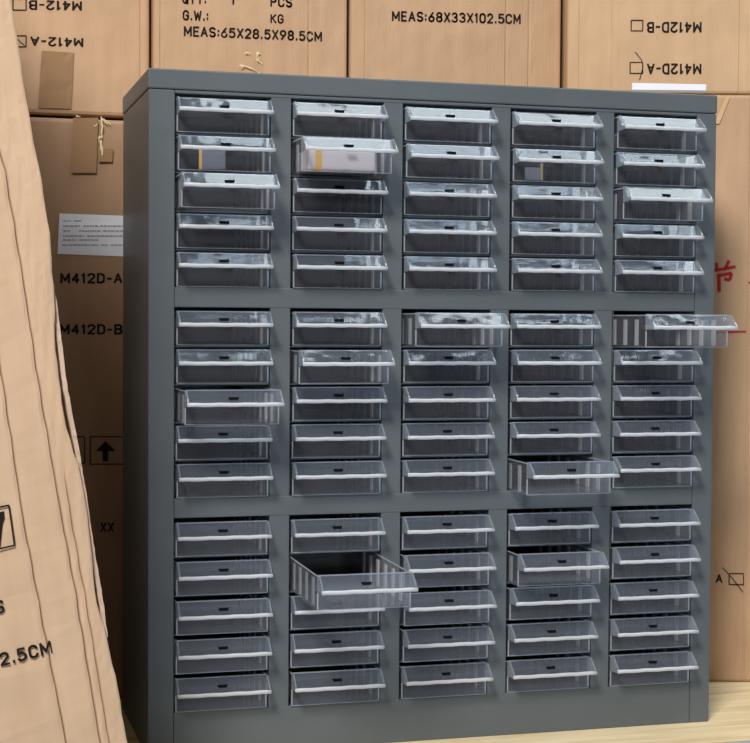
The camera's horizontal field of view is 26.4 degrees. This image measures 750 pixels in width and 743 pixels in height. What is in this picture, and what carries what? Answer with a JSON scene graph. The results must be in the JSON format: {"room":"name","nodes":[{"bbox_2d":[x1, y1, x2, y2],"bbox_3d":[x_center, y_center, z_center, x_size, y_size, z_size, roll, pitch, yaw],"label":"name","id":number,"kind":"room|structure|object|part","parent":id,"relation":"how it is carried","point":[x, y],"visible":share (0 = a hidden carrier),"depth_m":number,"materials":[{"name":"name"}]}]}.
{"room":"warehouse storage room","nodes":[
{"label":"warehouse storage room","id":0,"kind":"room"},
{"bbox_2d":[120,543,749,742],"bbox_3d":[-0.104,0.368,3.050,4.200,0.020,2.785,0,2,-16],"label":"floor","id":1,"kind":"structure","parent":0,"point":[728,721],"depth_m":1.78,"materials":[{"name":"brown wood"}]},
{"bbox_2d":[0,0,126,742],"bbox_3d":[-0.449,-0.086,1.526,0.331,0.979,0.543,0,2,-23],"label":"carton","id":2,"kind":"object","parent":1,"relation":"on","point":[58,682],"visible":1,"depth_m":1.31,"materials":[{"name":"cardboard"}]},
{"bbox_2d":[30,115,122,698],"bbox_3d":[-0.279,0.039,2.126,0.970,0.695,0.425,0,2,-16],"label":"carton","id":3,"kind":"object","parent":1,"relation":"on","point":[80,160],"visible":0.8,"depth_m":1.89,"materials":[{"name":"cardboard"}]},
{"bbox_2d":[11,0,148,120],"bbox_3d":[-0.531,-0.471,2.035,0.437,0.330,0.402,0,1,-16],"label":"carton","id":4,"kind":"object","parent":3,"relation":"on","point":[81,58],"visible":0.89,"depth_m":1.88,"materials":[{"name":"cardboard"}]},
{"bbox_2d":[149,0,346,76],"bbox_3d":[-0.201,-0.474,2.116,0.238,0.340,0.404,0,2,-16],"label":"carton","id":5,"kind":"object","parent":3,"relation":"on","point":[288,37],"visible":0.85,"depth_m":1.93,"materials":[{"name":"cardboard"}]},
{"bbox_2d":[346,0,560,87],"bbox_3d":[0.051,-0.475,2.192,0.278,0.340,0.402,0,2,-16],"label":"carton","id":6,"kind":"object","parent":3,"relation":"on","point":[494,42],"visible":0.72,"depth_m":2.00,"materials":[{"name":"cardboard"}]},
{"bbox_2d":[122,68,738,742],"bbox_3d":[0.064,0.043,1.772,0.642,0.712,0.367,0,2,-16],"label":"drawer cabinet","id":7,"kind":"object","parent":1,"relation":"on","point":[373,423],"visible":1,"depth_m":1.77,"materials":[{"name":"grey metal"}]},
{"bbox_3d":[-0.251,0.053,1.758,0.027,0.691,0.226,0,2,-16],"label":"panel","id":8,"kind":"part","parent":7,"relation":"part of","materials":[{"name":"grey paint"}]},
{"bbox_2d":[199,149,224,169],"bbox_3d":[-0.168,-0.220,1.651,0.028,0.023,0.001,0,2,-16],"label":"card","id":9,"kind":"object","parent":7,"relation":"in","point":[208,159],"visible":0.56,"depth_m":1.65,"materials":[{"name":"grey paper"}]},
{"bbox_3d":[-0.188,0.333,1.773,0.097,0.035,0.206,0,2,-16],"label":"drawer","id":10,"kind":"part","parent":7,"relation":"part of","materials":[{"name":"clear plastic"}]},
{"bbox_3d":[-0.187,0.293,1.769,0.097,0.035,0.206,0,2,-16],"label":"drawer","id":11,"kind":"part","parent":7,"relation":"part of","materials":[{"name":"clear plastic"}]},
{"bbox_3d":[-0.187,0.171,1.768,0.097,0.035,0.206,0,2,-16],"label":"drawer","id":12,"kind":"part","parent":7,"relation":"part of","materials":[{"name":"clear plastic"}]},
{"bbox_3d":[-0.186,0.252,1.767,0.097,0.035,0.206,0,2,-16],"label":"drawer","id":13,"kind":"part","parent":7,"relation":"part of","materials":[{"name":"clear plastic"}]},
{"bbox_3d":[-0.186,0.212,1.768,0.097,0.035,0.206,0,2,-16],"label":"drawer","id":14,"kind":"part","parent":7,"relation":"part of","materials":[{"name":"clear plastic"}]},
{"bbox_3d":[-0.186,0.110,1.766,0.097,0.035,0.206,0,2,-16],"label":"drawer","id":15,"kind":"part","parent":7,"relation":"part of","materials":[{"name":"clear plastic"}]},
{"bbox_3d":[-0.187,0.070,1.765,0.097,0.035,0.206,0,2,-16],"label":"drawer","id":16,"kind":"part","parent":7,"relation":"part of","materials":[{"name":"clear plastic"}]},
{"bbox_3d":[-0.185,-0.009,1.761,0.097,0.035,0.206,0,2,-16],"label":"drawer","id":17,"kind":"part","parent":7,"relation":"part of","materials":[{"name":"clear plastic"}]},
{"bbox_3d":[-0.185,-0.048,1.759,0.097,0.035,0.206,0,2,-16],"label":"drawer","id":18,"kind":"part","parent":7,"relation":"part of","materials":[{"name":"clear plastic"}]},
{"bbox_3d":[-0.185,-0.109,1.759,0.097,0.035,0.206,0,2,-16],"label":"drawer","id":19,"kind":"part","parent":7,"relation":"part of","materials":[{"name":"clear plastic"}]},
{"bbox_3d":[-0.185,-0.148,1.757,0.097,0.035,0.206,0,2,-16],"label":"drawer","id":20,"kind":"part","parent":7,"relation":"part of","materials":[{"name":"clear plastic"}]},
{"bbox_3d":[-0.184,-0.267,1.754,0.097,0.035,0.206,0,2,-16],"label":"drawer","id":21,"kind":"part","parent":7,"relation":"part of","materials":[{"name":"clear plastic"}]},
{"bbox_3d":[-0.182,-0.227,1.746,0.097,0.035,0.206,0,2,-16],"label":"drawer","id":22,"kind":"part","parent":7,"relation":"part of","materials":[{"name":"clear plastic"}]},
{"bbox_3d":[-0.176,-0.187,1.726,0.097,0.035,0.206,0,2,-16],"label":"drawer","id":23,"kind":"part","parent":7,"relation":"part of","materials":[{"name":"clear plastic"}]},
{"bbox_3d":[-0.171,0.033,1.712,0.097,0.035,0.206,0,2,-16],"label":"drawer","id":24,"kind":"part","parent":7,"relation":"part of","materials":[{"name":"clear plastic"}]},
{"bbox_3d":[-0.069,0.333,1.805,0.097,0.035,0.206,0,2,-16],"label":"drawer","id":25,"kind":"part","parent":7,"relation":"part of","materials":[{"name":"clear plastic"}]},
{"bbox_3d":[-0.070,0.292,1.805,0.097,0.035,0.206,0,2,-16],"label":"drawer","id":26,"kind":"part","parent":7,"relation":"part of","materials":[{"name":"clear plastic"}]},
{"bbox_3d":[-0.070,0.252,1.804,0.097,0.035,0.206,0,2,-16],"label":"drawer","id":27,"kind":"part","parent":7,"relation":"part of","materials":[{"name":"clear plastic"}]},
{"bbox_3d":[-0.069,0.171,1.801,0.097,0.035,0.206,0,2,-16],"label":"drawer","id":28,"kind":"part","parent":7,"relation":"part of","materials":[{"name":"clear plastic"}]},
{"bbox_3d":[-0.069,0.070,1.798,0.097,0.035,0.206,0,2,-16],"label":"drawer","id":29,"kind":"part","parent":7,"relation":"part of","materials":[{"name":"clear plastic"}]},
{"bbox_3d":[-0.068,0.110,1.798,0.097,0.035,0.206,0,2,-16],"label":"drawer","id":30,"kind":"part","parent":7,"relation":"part of","materials":[{"name":"clear plastic"}]},
{"bbox_3d":[-0.068,0.031,1.796,0.097,0.035,0.206,0,2,-16],"label":"drawer","id":31,"kind":"part","parent":7,"relation":"part of","materials":[{"name":"clear plastic"}]},
{"bbox_3d":[-0.068,-0.049,1.794,0.097,0.035,0.206,0,2,-16],"label":"drawer","id":32,"kind":"part","parent":7,"relation":"part of","materials":[{"name":"clear plastic"}]},
{"bbox_3d":[-0.067,-0.149,1.790,0.097,0.035,0.206,0,2,-16],"label":"drawer","id":33,"kind":"part","parent":7,"relation":"part of","materials":[{"name":"clear plastic"}]},
{"bbox_3d":[-0.067,-0.109,1.791,0.097,0.035,0.206,0,2,-16],"label":"drawer","id":34,"kind":"part","parent":7,"relation":"part of","materials":[{"name":"clear plastic"}]},
{"bbox_3d":[-0.067,-0.188,1.788,0.097,0.035,0.206,0,2,-16],"label":"drawer","id":35,"kind":"part","parent":7,"relation":"part of","materials":[{"name":"clear plastic"}]},
{"bbox_3d":[-0.067,-0.268,1.786,0.097,0.035,0.206,0,2,-16],"label":"drawer","id":36,"kind":"part","parent":7,"relation":"part of","materials":[{"name":"clear plastic"}]},
{"bbox_2d":[299,150,374,172],"bbox_3d":[-0.041,-0.220,1.682,0.072,0.022,0.051,0,2,-16],"label":"paper packet","id":37,"kind":"object","parent":7,"relation":"in","point":[313,160],"visible":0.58,"depth_m":1.66,"materials":[{"name":"grey paper"}]},
{"bbox_3d":[-0.060,-0.008,1.765,0.097,0.035,0.206,0,2,-16],"label":"drawer","id":38,"kind":"part","parent":7,"relation":"part of","materials":[{"name":"clear plastic"}]},
{"bbox_3d":[-0.056,-0.227,1.752,0.097,0.035,0.206,0,2,-16],"label":"drawer","id":39,"kind":"part","parent":7,"relation":"part of","materials":[{"name":"clear plastic"}]},
{"bbox_3d":[-0.038,0.214,1.689,0.097,0.035,0.206,0,2,-16],"label":"drawer","id":40,"kind":"part","parent":7,"relation":"part of","materials":[{"name":"clear plastic"}]},
{"bbox_3d":[0.016,0.047,1.948,0.589,0.689,0.002,0,2,-16],"label":"panel","id":41,"kind":"part","parent":7,"relation":"part of","materials":[{"name":"grey paint"}]},
{"bbox_3d":[0.047,-0.304,1.828,0.642,0.021,0.227,0,2,-16],"label":"panel","id":42,"kind":"part","parent":7,"relation":"part of","materials":[{"name":"grey paint"}]},
{"bbox_2d":[173,651,680,708],"bbox_3d":[0.044,0.351,1.851,0.588,0.001,0.217,0,2,-16],"label":"shelf","id":43,"kind":"object","parent":7,"relation":"attached to","point":[509,693],"depth_m":1.79,"materials":[{"name":"grey paint"}]},
{"bbox_2d":[173,615,685,674],"bbox_3d":[0.044,0.311,1.850,0.588,0.001,0.217,0,2,-16],"label":"shelf","id":44,"kind":"object","parent":7,"relation":"attached to","point":[592,652],"depth_m":1.80,"materials":[{"name":"grey paint"}]},
{"bbox_2d":[174,549,685,596],"bbox_3d":[0.045,0.230,1.847,0.588,0.001,0.217,0,2,-16],"label":"shelf","id":45,"kind":"object","parent":7,"relation":"attached to","point":[495,582],"depth_m":1.81,"materials":[{"name":"grey paint"}]},
{"bbox_2d":[174,471,685,497],"bbox_3d":[0.045,0.128,1.844,0.588,0.001,0.217,0,2,-16],"label":"shelf","id":46,"kind":"object","parent":7,"relation":"attached to","point":[642,484],"depth_m":1.78,"materials":[{"name":"grey paint"}]},
{"bbox_2d":[174,581,687,635],"bbox_3d":[0.044,0.270,1.849,0.588,0.001,0.217,0,2,-16],"label":"shelf","id":47,"kind":"object","parent":7,"relation":"attached to","point":[594,616],"depth_m":1.80,"materials":[{"name":"grey paint"}]},
{"bbox_2d":[174,522,688,557],"bbox_3d":[0.045,0.189,1.846,0.588,0.001,0.217,0,2,-16],"label":"shelf","id":48,"kind":"object","parent":7,"relation":"attached to","point":[479,544],"depth_m":1.79,"materials":[{"name":"grey paint"}]},
{"bbox_2d":[174,410,689,422],"bbox_3d":[0.046,0.049,1.842,0.588,0.001,0.217,0,2,-16],"label":"shelf","id":49,"kind":"object","parent":7,"relation":"attached to","point":[285,416],"depth_m":1.78,"materials":[{"name":"grey paint"}]},
{"bbox_2d":[174,450,689,461],"bbox_3d":[0.045,0.089,1.843,0.588,0.001,0.217,0,2,-16],"label":"shelf","id":50,"kind":"object","parent":7,"relation":"attached to","point":[179,455],"depth_m":1.75,"materials":[{"name":"grey paint"}]},
{"bbox_2d":[174,343,690,347],"bbox_3d":[0.046,-0.030,1.839,0.588,0.001,0.217,0,2,-16],"label":"shelf","id":51,"kind":"object","parent":7,"relation":"attached to","point":[176,345],"depth_m":1.76,"materials":[{"name":"grey metal"}]},
{"bbox_2d":[174,380,690,384],"bbox_3d":[0.046,0.009,1.840,0.588,0.001,0.217,0,2,-16],"label":"shelf","id":52,"kind":"object","parent":7,"relation":"attached to","point":[176,382],"depth_m":1.75,"materials":[{"name":"grey metal"}]},
{"bbox_2d":[174,249,691,264],"bbox_3d":[0.047,-0.130,1.836,0.588,0.001,0.217,0,2,-16],"label":"shelf","id":53,"kind":"object","parent":7,"relation":"attached to","point":[199,256],"depth_m":1.79,"materials":[{"name":"grey paint"}]},
{"bbox_2d":[175,172,692,201],"bbox_3d":[0.047,-0.210,1.833,0.588,0.001,0.217,0,2,-16],"label":"shelf","id":54,"kind":"object","parent":7,"relation":"attached to","point":[592,184],"depth_m":1.78,"materials":[{"name":"grey paint"}]},
{"bbox_2d":[175,210,692,233],"bbox_3d":[0.047,-0.170,1.835,0.588,0.001,0.217,0,2,-16],"label":"shelf","id":55,"kind":"object","parent":7,"relation":"attached to","point":[577,221],"depth_m":1.78,"materials":[{"name":"grey paint"}]},
{"bbox_2d":[175,133,693,170],"bbox_3d":[0.048,-0.249,1.832,0.588,0.001,0.217,0,2,-16],"label":"drawers","id":56,"kind":"object","parent":7,"relation":"attached to","point":[595,147],"depth_m":1.77,"materials":[{"name":"grey paint"}]},
{"bbox_3d":[0.048,0.333,1.838,0.097,0.035,0.206,0,2,-16],"label":"drawer","id":57,"kind":"part","parent":7,"relation":"part of","materials":[{"name":"clear plastic"}]},
{"bbox_3d":[0.049,0.292,1.834,0.097,0.035,0.206,0,2,-16],"label":"drawer","id":58,"kind":"part","parent":7,"relation":"part of","materials":[{"name":"clear plastic"}]},
{"bbox_3d":[0.049,0.171,1.833,0.097,0.035,0.206,0,2,-16],"label":"drawer","id":59,"kind":"part","parent":7,"relation":"part of","materials":[{"name":"clear plastic"}]},
{"bbox_3d":[0.049,0.110,1.832,0.097,0.035,0.206,0,2,-16],"label":"drawer","id":60,"kind":"part","parent":7,"relation":"part of","materials":[{"name":"clear plastic"}]},
{"bbox_3d":[0.050,0.252,1.826,0.097,0.035,0.206,0,2,-16],"label":"drawer","id":61,"kind":"part","parent":7,"relation":"part of","materials":[{"name":"clear plastic"}]},
{"bbox_3d":[0.050,0.211,1.827,0.097,0.035,0.206,0,2,-16],"label":"drawer","id":62,"kind":"part","parent":7,"relation":"part of","materials":[{"name":"clear plastic"}]},
{"bbox_3d":[0.049,0.070,1.831,0.097,0.035,0.206,0,2,-16],"label":"drawer","id":63,"kind":"part","parent":7,"relation":"part of","materials":[{"name":"clear plastic"}]},
{"bbox_3d":[0.050,0.030,1.828,0.097,0.035,0.206,0,2,-16],"label":"drawer","id":64,"kind":"part","parent":7,"relation":"part of","materials":[{"name":"clear plastic"}]},
{"bbox_3d":[0.050,-0.009,1.827,0.097,0.035,0.206,0,2,-16],"label":"drawer","id":65,"kind":"part","parent":7,"relation":"part of","materials":[{"name":"clear plastic"}]},
{"bbox_3d":[0.050,-0.109,1.825,0.097,0.035,0.206,0,2,-16],"label":"drawer","id":66,"kind":"part","parent":7,"relation":"part of","materials":[{"name":"clear plastic"}]},
{"bbox_3d":[0.050,-0.149,1.824,0.097,0.035,0.206,0,2,-16],"label":"drawer","id":67,"kind":"part","parent":7,"relation":"part of","materials":[{"name":"clear plastic"}]},
{"bbox_3d":[0.050,-0.189,1.823,0.097,0.035,0.206,0,2,-16],"label":"drawer","id":68,"kind":"part","parent":7,"relation":"part of","materials":[{"name":"clear plastic"}]},
{"bbox_3d":[0.052,-0.228,1.815,0.097,0.035,0.206,0,2,-16],"label":"drawer","id":69,"kind":"part","parent":7,"relation":"part of","materials":[{"name":"clear plastic"}]},
{"bbox_3d":[0.051,-0.268,1.819,0.097,0.035,0.206,0,2,-16],"label":"drawer","id":70,"kind":"part","parent":7,"relation":"part of","materials":[{"name":"clear plastic"}]},
{"bbox_3d":[0.061,-0.047,1.785,0.097,0.035,0.206,0,2,-16],"label":"drawer","id":71,"kind":"part","parent":7,"relation":"part of","materials":[{"name":"clear plastic"}]},
{"bbox_2d":[525,163,542,180],"bbox_3d":[0.174,-0.219,1.755,0.021,0.019,0.001,0,2,-16],"label":"card","id":72,"kind":"object","parent":7,"relation":"in","point":[531,173],"visible":1,"depth_m":1.75,"materials":[{"name":"grey paper"}]},
{"bbox_3d":[0.165,0.333,1.872,0.097,0.035,0.206,0,2,-16],"label":"drawer","id":73,"kind":"part","parent":7,"relation":"part of","materials":[{"name":"clear plastic"}]},
{"bbox_3d":[0.165,0.292,1.869,0.097,0.035,0.206,0,2,-16],"label":"drawer","id":74,"kind":"part","parent":7,"relation":"part of","materials":[{"name":"clear plastic"}]},
{"bbox_3d":[0.166,0.170,1.867,0.097,0.035,0.206,0,2,-16],"label":"drawer","id":75,"kind":"part","parent":7,"relation":"part of","materials":[{"name":"clear plastic"}]},
{"bbox_3d":[0.167,0.252,1.864,0.097,0.035,0.206,0,2,-16],"label":"drawer","id":76,"kind":"part","parent":7,"relation":"part of","materials":[{"name":"clear plastic"}]},
{"bbox_3d":[0.167,0.070,1.863,0.097,0.035,0.206,0,2,-16],"label":"drawer","id":77,"kind":"part","parent":7,"relation":"part of","materials":[{"name":"clear plastic"}]},
{"bbox_3d":[0.167,0.030,1.862,0.097,0.035,0.206,0,2,-16],"label":"drawer","id":78,"kind":"part","parent":7,"relation":"part of","materials":[{"name":"clear plastic"}]},
{"bbox_3d":[0.168,-0.009,1.859,0.097,0.035,0.206,0,2,-16],"label":"drawer","id":79,"kind":"part","parent":7,"relation":"part of","materials":[{"name":"clear plastic"}]},
{"bbox_3d":[0.168,-0.049,1.860,0.097,0.035,0.206,0,2,-16],"label":"drawer","id":80,"kind":"part","parent":7,"relation":"part of","materials":[{"name":"clear plastic"}]},
{"bbox_3d":[0.169,-0.110,1.857,0.097,0.035,0.206,0,2,-16],"label":"drawer","id":81,"kind":"part","parent":7,"relation":"part of","materials":[{"name":"clear plastic"}]},
{"bbox_3d":[0.169,-0.149,1.855,0.097,0.035,0.206,0,2,-16],"label":"drawer","id":82,"kind":"part","parent":7,"relation":"part of","materials":[{"name":"clear plastic"}]},
{"bbox_3d":[0.169,-0.189,1.855,0.097,0.035,0.206,0,2,-16],"label":"drawer","id":83,"kind":"part","parent":7,"relation":"part of","materials":[{"name":"clear plastic"}]},
{"bbox_3d":[0.170,-0.229,1.853,0.097,0.035,0.206,0,2,-16],"label":"drawer","id":84,"kind":"part","parent":7,"relation":"part of","materials":[{"name":"clear plastic"}]},
{"bbox_3d":[0.169,-0.268,1.853,0.097,0.035,0.206,0,2,-16],"label":"drawer","id":85,"kind":"part","parent":7,"relation":"part of","materials":[{"name":"clear plastic"}]},
{"bbox_3d":[0.173,0.212,1.842,0.097,0.035,0.206,0,2,-16],"label":"drawer","id":86,"kind":"part","parent":7,"relation":"part of","materials":[{"name":"clear plastic"}]},
{"bbox_3d":[0.181,0.111,1.815,0.097,0.035,0.206,0,2,-16],"label":"drawer","id":87,"kind":"part","parent":7,"relation":"part of","materials":[{"name":"clear plastic"}]},
{"bbox_3d":[0.283,0.332,1.904,0.097,0.035,0.206,0,2,-16],"label":"drawer","id":88,"kind":"part","parent":7,"relation":"part of","materials":[{"name":"clear plastic"}]},
{"bbox_3d":[0.283,0.292,1.903,0.097,0.035,0.206,0,2,-16],"label":"drawer","id":89,"kind":"part","parent":7,"relation":"part of","materials":[{"name":"clear plastic"}]},
{"bbox_3d":[0.283,0.251,1.902,0.097,0.035,0.206,0,2,-16],"label":"drawer","id":90,"kind":"part","parent":7,"relation":"part of","materials":[{"name":"clear plastic"}]},
{"bbox_3d":[0.284,0.211,1.899,0.097,0.035,0.206,0,2,-16],"label":"drawer","id":91,"kind":"part","parent":7,"relation":"part of","materials":[{"name":"clear plastic"}]},
{"bbox_3d":[0.284,0.170,1.899,0.097,0.035,0.206,0,2,-16],"label":"drawer","id":92,"kind":"part","parent":7,"relation":"part of","materials":[{"name":"clear plastic"}]},
{"bbox_3d":[0.284,0.109,1.895,0.097,0.035,0.206,0,2,-16],"label":"drawer","id":93,"kind":"part","parent":7,"relation":"part of","materials":[{"name":"clear plastic"}]},
{"bbox_3d":[0.284,0.069,1.897,0.097,0.035,0.206,0,2,-16],"label":"drawer","id":94,"kind":"part","parent":7,"relation":"part of","materials":[{"name":"clear plastic"}]},
{"bbox_3d":[0.285,0.030,1.896,0.097,0.035,0.206,0,2,-16],"label":"drawer","id":95,"kind":"part","parent":7,"relation":"part of","materials":[{"name":"clear plastic"}]},
{"bbox_3d":[0.285,-0.010,1.893,0.097,0.035,0.206,0,2,-16],"label":"drawer","id":96,"kind":"part","parent":7,"relation":"part of","materials":[{"name":"clear plastic"}]},
{"bbox_3d":[0.286,-0.110,1.889,0.097,0.035,0.206,0,2,-16],"label":"drawer","id":97,"kind":"part","parent":7,"relation":"part of","materials":[{"name":"clear plastic"}]},
{"bbox_3d":[0.286,-0.149,1.889,0.097,0.035,0.206,0,2,-16],"label":"drawer","id":98,"kind":"part","parent":7,"relation":"part of","materials":[{"name":"clear plastic"}]},
{"bbox_3d":[0.287,-0.229,1.885,0.097,0.035,0.206,0,2,-16],"label":"drawer","id":99,"kind":"part","parent":7,"relation":"part of","materials":[{"name":"clear plastic"}]},
{"bbox_3d":[0.287,-0.269,1.882,0.097,0.035,0.206,0,2,-16],"label":"drawer","id":100,"kind":"part","parent":7,"relation":"part of","materials":[{"name":"clear plastic"}]},
{"bbox_3d":[0.292,-0.189,1.868,0.097,0.035,0.206,0,2,-16],"label":"drawer","id":101,"kind":"part","parent":7,"relation":"part of","materials":[{"name":"clear plastic"}]},
{"bbox_3d":[0.342,0.051,1.923,0.024,0.691,0.226,0,2,-16],"label":"panel","id":102,"kind":"part","parent":7,"relation":"part of","materials":[{"name":"grey paint"}]},
{"bbox_3d":[0.307,-0.047,1.814,0.097,0.035,0.206,0,2,-16],"label":"drawer","id":103,"kind":"part","parent":7,"relation":"part of","materials":[{"name":"clear plastic"}]},
{"bbox_2d":[709,95,749,680],"bbox_3d":[0.598,0.018,2.197,0.400,0.742,0.362,0,2,0],"label":"carton","id":104,"kind":"object","parent":1,"relation":"on","point":[729,633],"visible":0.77,"depth_m":2.02,"materials":[{"name":"cardboard"}]},
{"bbox_2d":[560,0,749,94],"bbox_3d":[0.461,-0.524,2.210,0.440,0.340,0.422,0,2,0],"label":"carton","id":105,"kind":"object","parent":104,"relation":"on","point":[701,47],"visible":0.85,"depth_m":2.00,"materials":[{"name":"cardboard"}]},
{"bbox_2d":[611,171,614,460],"bbox_3d":[-0.454,-1.275,4.291,4.200,3.220,0.100,0,2,-16],"label":"wall","id":106,"kind":"structure","parent":0,"point":[614,171],"depth_m":4.59,"materials":[{"name":"grey paint"}]}
]}

